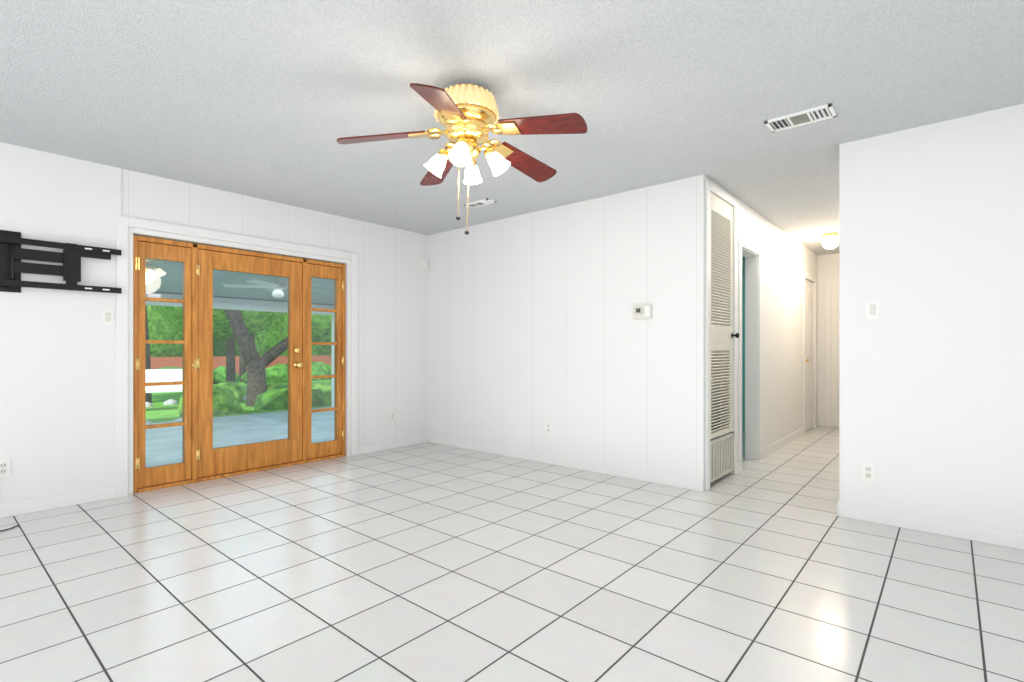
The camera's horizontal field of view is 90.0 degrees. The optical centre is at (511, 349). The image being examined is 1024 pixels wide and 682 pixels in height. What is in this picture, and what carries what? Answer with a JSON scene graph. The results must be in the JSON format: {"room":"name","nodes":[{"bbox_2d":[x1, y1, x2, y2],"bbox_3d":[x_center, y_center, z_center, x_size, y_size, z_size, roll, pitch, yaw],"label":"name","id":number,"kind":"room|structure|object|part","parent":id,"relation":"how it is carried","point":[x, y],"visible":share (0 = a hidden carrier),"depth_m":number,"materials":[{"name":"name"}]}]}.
{"room":"living room","nodes":[
{"label":"living room","id":0,"kind":"room"},
{"bbox_2d":[0,142,427,503],"bbox_3d":[-3.195,-0.125,3.580,0.140,2.440,6.820,0,0,41],"label":"wall","id":1,"kind":"structure","parent":0,"point":[57,391],"depth_m":3.71,"materials":[{"name":"white paint"}]},
{"bbox_2d":[0,458,10,476],"bbox_3d":[-3.310,0.773,3.330,0.010,0.115,0.070,0,0,41],"label":"electrical outlet","id":2,"kind":"object","parent":1,"relation":"attached to","point":[5,467],"visible":1,"depth_m":3.34,"materials":[{"name":"white plastic"}]},
{"bbox_2d":[0,485,115,517],"bbox_3d":[-4.100,1.050,2.406,0.012,0.090,3.620,0,0,41],"label":"baseboard","id":3,"kind":"structure","parent":1,"relation":"attached to","point":[86,496],"depth_m":3.52,"materials":[{"name":"white wood"}]},
{"bbox_2d":[0,230,121,293],"bbox_3d":[-3.447,-0.575,3.131,0.061,0.400,1.710,0,0,41],"label":"tv wall mount","id":4,"kind":"object","parent":1,"relation":"attached to","point":[13,253],"visible":1,"depth_m":3.45,"materials":[{"name":"black metal"}]},
{"bbox_2d":[102,309,113,324],"bbox_3d":[-2.951,-0.236,3.742,0.018,0.115,0.070,0,0,41],"label":"light switch","id":5,"kind":"object","parent":1,"relation":"attached to","point":[107,316],"visible":1,"depth_m":3.74,"materials":[{"name":"white plastic"}]},
{"bbox_2d":[116,167,357,497],"bbox_3d":[-2.316,-0.125,4.591,0.158,2.440,2.020,0,0,41],"label":"door frame","id":6,"kind":"structure","parent":1,"relation":"attached to","point":[297,446],"depth_m":4.31,"materials":[{"name":"brown wood"}]},
{"bbox_2d":[147,294,160,297],"bbox_3d":[-2.813,-0.410,4.026,0.001,0.050,0.090,0,0,41],"label":"window sticker","id":7,"kind":"object","parent":6,"relation":"attached to","point":[154,295],"visible":0.64,"depth_m":4.03,"materials":[{"name":"white paper"}]},
{"bbox_2d":[136,257,343,470],"bbox_3d":[-2.274,0.110,4.555,0.078,1.630,1.764,0,0,41],"label":"hardware piece","id":8,"kind":"object","parent":1,"relation":"attached to","point":[299,365],"visible":1,"depth_m":4.22,"materials":[{"name":"gold metal"}]},
{"bbox_2d":[389,410,394,421],"bbox_3d":[-1.321,0.736,5.650,0.010,0.115,0.070,0,0,41],"label":"electrical outlet","id":9,"kind":"object","parent":1,"relation":"attached to","point":[391,415],"visible":1,"depth_m":5.64,"materials":[{"name":"white plastic"}]},
{"bbox_2d":[358,435,427,454],"bbox_3d":[-1.305,1.050,5.668,0.012,0.090,0.930,0,0,41],"label":"baseboard","id":10,"kind":"structure","parent":1,"relation":"attached to","point":[380,446],"depth_m":5.64,"materials":[{"name":"white wood"}]},
{"bbox_2d":[421,260,427,267],"bbox_3d":[-1.021,-0.995,5.984,0.030,0.080,0.080,0,0,41],"label":"sensor","id":11,"kind":"object","parent":1,"relation":"attached to","point":[424,264],"visible":0.96,"depth_m":5.96,"materials":[{"name":"white plastic"}]},
{"bbox_2d":[0,426,1023,681],"bbox_3d":[0.818,1.145,3.098,6.860,0.100,11.310,0,0,41],"label":"floor","id":12,"kind":"structure","parent":0,"point":[428,562],"depth_m":2.40,"materials":[{"name":"white tile"}]},
{"bbox_2d":[0,0,1023,254],"bbox_3d":[0.818,-1.420,3.098,6.860,0.150,11.310,0,0,41],"label":"ceiling","id":13,"kind":"structure","parent":0,"point":[270,100],"depth_m":2.63,"materials":[{"name":"white paint"}]},
{"bbox_2d":[337,83,587,234],"bbox_3d":[-0.201,-0.970,2.677,1.248,0.750,1.227,0,0,41],"label":"ceiling fan","id":14,"kind":"object","parent":13,"relation":"hanging from","point":[466,116],"visible":1,"depth_m":2.57,"materials":[{"name":"red wood"}]},
{"bbox_2d":[464,198,495,207],"bbox_3d":[-0.295,-1.339,4.703,0.300,0.012,0.120,0,0,41],"label":"ceiling vent","id":15,"kind":"object","parent":13,"relation":"in","point":[480,203],"visible":0.98,"depth_m":4.69,"materials":[{"name":"white metal"}]},
{"bbox_2d":[764,103,836,132],"bbox_3d":[1.675,-1.339,2.976,0.340,0.012,0.180,0,0,41],"label":"ceiling vent","id":16,"kind":"object","parent":13,"relation":"in","point":[811,115],"visible":1,"depth_m":2.96,"materials":[{"name":"white metal"}]},
{"bbox_2d":[822,232,838,248],"bbox_3d":[3.714,-1.257,5.969,0.170,0.176,0.170,0,0,41],"label":"hall ceiling light","id":17,"kind":"object","parent":13,"relation":"attached to","point":[830,240],"visible":1,"depth_m":5.92,"materials":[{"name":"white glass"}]},
{"bbox_2d":[428,104,1023,532],"bbox_3d":[1.603,-0.125,3.906,6.720,2.440,0.120,0,0,41],"label":"wall","id":18,"kind":"structure","parent":0,"point":[931,359],"depth_m":3.35,"materials":[{"name":"white paint"}]},
{"bbox_2d":[546,422,551,433],"bbox_3d":[0.350,0.753,4.894,0.070,0.115,0.010,0,0,41],"label":"electrical outlet","id":19,"kind":"object","parent":18,"relation":"attached to","point":[548,427],"visible":1,"depth_m":4.89,"materials":[{"name":"white plastic"}]},
{"bbox_2d":[428,434,702,491],"bbox_3d":[0.239,1.050,4.988,3.240,0.090,0.012,0,0,41],"label":"baseboard","id":20,"kind":"structure","parent":18,"relation":"attached to","point":[625,472],"depth_m":4.65,"materials":[{"name":"white wood"}]},
{"bbox_2d":[633,304,651,319],"bbox_3d":[1.083,-0.311,4.255,0.160,0.120,0.027,0,0,41],"label":"thermostat","id":21,"kind":"object","parent":18,"relation":"attached to","point":[643,311],"visible":0.98,"depth_m":4.24,"materials":[{"name":"white plastic"}]},
{"bbox_2d":[837,501,843,516],"bbox_3d":[3.596,1.050,5.055,0.015,0.090,4.482,0,0,41],"label":"baseboard","id":22,"kind":"structure","parent":18,"relation":"attached to","point":[840,506],"depth_m":3.35,"materials":[{"name":"white wood"}]},
{"bbox_2d":[862,462,874,481],"bbox_3d":[2.265,0.781,3.254,0.070,0.115,0.010,0,0,41],"label":"electrical outlet","id":23,"kind":"object","parent":18,"relation":"attached to","point":[868,471],"visible":1,"depth_m":3.25,"materials":[{"name":"white plastic"}]},
{"bbox_2d":[866,301,879,318],"bbox_3d":[2.280,-0.249,3.235,0.070,0.115,0.018,0,0,41],"label":"light switch","id":24,"kind":"object","parent":18,"relation":"attached to","point":[872,309],"visible":1,"depth_m":3.23,"materials":[{"name":"white plastic"}]},
{"bbox_2d":[844,503,1023,549],"bbox_3d":[3.086,1.050,2.548,2.460,0.090,0.012,0,0,41],"label":"baseboard","id":25,"kind":"structure","parent":18,"relation":"attached to","point":[999,537],"depth_m":3.03,"materials":[{"name":"white wood"}]},
{"bbox_2d":[710,257,744,439],"bbox_3d":[2.215,-0.125,5.542,0.720,2.440,3.200,0,0,41],"label":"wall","id":26,"kind":"structure","parent":0,"point":[744,257],"depth_m":6.87,"materials":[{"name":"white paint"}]},
{"bbox_2d":[742,256,743,430],"bbox_3d":[2.554,-0.125,7.398,2.620,2.440,0.060,0,0,41],"label":"wall","id":27,"kind":"structure","parent":0,"point":[743,343],"depth_m":6.89,"materials":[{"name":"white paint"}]},
{"bbox_2d":[708,178,817,473],"bbox_3d":[2.953,-0.125,5.758,0.120,2.440,4.490,0,0,41],"label":"wall","id":28,"kind":"structure","parent":0,"point":[788,260],"depth_m":5.72,"materials":[{"name":"white paint"}]},
{"bbox_2d":[710,432,733,482],"bbox_3d":[1.733,0.892,4.256,0.030,0.325,0.620,0,0,41],"label":"air vent","id":29,"kind":"object","parent":28,"relation":"in","point":[721,455],"visible":0.85,"depth_m":4.24,"materials":[{"name":"grey"}]},
{"bbox_2d":[705,179,815,490],"bbox_3d":[2.850,-0.110,5.593,0.178,2.410,4.225,0,0,41],"label":"door frame","id":30,"kind":"structure","parent":28,"relation":"attached to","point":[750,253],"depth_m":4.48,"materials":[{"name":"white wood"}]},
{"bbox_3d":[1.726,-0.268,4.262,0.033,1.965,0.610,0,0,41],"label":"louver door frame leaf","id":31,"kind":"part","parent":30,"relation":"part of","materials":[{"name":"white wood"}]},
{"bbox_3d":[3.993,0.077,6.882,0.097,2.015,0.650,0,0,41],"label":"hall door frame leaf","id":32,"kind":"part","parent":30,"relation":"part of","materials":[{"name":"white wood"}]},
{"bbox_2d":[762,428,803,457],"bbox_3d":[3.111,1.050,5.841,0.012,0.090,1.950,0,0,41],"label":"baseboard","id":33,"kind":"structure","parent":28,"relation":"attached to","point":[784,441],"depth_m":5.71,"materials":[{"name":"white wood"}]},
{"bbox_2d":[818,253,838,426],"bbox_3d":[4.759,-0.125,7.089,0.890,2.440,0.120,0,0,41],"label":"wall","id":34,"kind":"structure","parent":0,"point":[828,266],"depth_m":7.30,"materials":[{"name":"white paint"}]},
{"bbox_2d":[826,278,838,426],"bbox_3d":[4.730,0.050,7.024,0.730,2.090,0.016,0,0,41],"label":"door","id":35,"kind":"structure","parent":34,"relation":"attached to","point":[832,352],"depth_m":7.21,"materials":[{"name":"white wood"}]},
{"label":"outside","id":36,"kind":"structure","parent":0,"visible":0},
{"bbox_2d":[146,380,331,422],"bbox_3d":[-29.384,1.969,30.386,65.200,1.548,90.000,0,0,41],"label":"ground","id":37,"kind":"structure","parent":36,"point":[172,407],"depth_m":10.61,"materials":[{"name":"green plant"}]},
{"bbox_2d":[146,369,181,392],"bbox_3d":[-7.117,0.838,10.435,1.200,0.850,0.420,0,0,-34],"label":"garden bench","id":38,"kind":"object","parent":37,"relation":"on","point":[159,374],"depth_m":10.55,"materials":[{"name":"white wood"}]},
{"bbox_2d":[146,305,287,406],"bbox_3d":[-6.368,-2.064,12.262,4.274,7.326,5.044,0,0,41],"label":"trunk","id":39,"kind":"object","parent":37,"relation":"on","point":[256,359],"depth_m":10.99,"materials":[{"name":"brown plant"}]},
{"bbox_2d":[146,396,331,423],"bbox_3d":[-5.559,1.265,11.187,4.784,0.286,7.090,0,0,41],"label":"edging","id":40,"kind":"object","parent":37,"relation":"on","point":[166,403],"depth_m":11.60,"materials":[{"name":"stone"}]},
{"bbox_2d":[178,381,331,416],"bbox_3d":[-5.296,1.195,11.797,3.370,1.088,4.847,0,0,41],"label":"shrubs","id":41,"kind":"object","parent":37,"relation":"on","point":[275,401],"depth_m":10.44,"materials":[{"name":"green plant"}]},
{"bbox_2d":[147,305,331,384],"bbox_3d":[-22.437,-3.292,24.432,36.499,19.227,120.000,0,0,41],"label":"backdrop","id":42,"kind":"structure","parent":36,"point":[216,337],"depth_m":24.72,"materials":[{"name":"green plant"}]},
{"bbox_2d":[146,407,333,466],"bbox_3d":[-3.839,1.275,6.516,4.660,0.240,15.000,0,0,41],"label":"patio slab","id":43,"kind":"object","parent":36,"point":[227,441],"depth_m":7.11,"materials":[{"name":"concrete"}]},
{"bbox_2d":[146,259,333,406],"bbox_3d":[-3.877,-0.175,6.548,4.760,2.660,15.000,0,0,41],"label":"porch roof","id":44,"kind":"structure","parent":43,"relation":"on","point":[174,295],"depth_m":8.21,"materials":[{"name":"white"}]},
{"bbox_2d":[223,277,324,297],"bbox_3d":[-3.131,-0.928,6.934,1.298,0.477,1.248,0,0,41],"label":"fan","id":45,"kind":"object","parent":44,"relation":"hanging from","point":[271,286],"depth_m":6.81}
]}

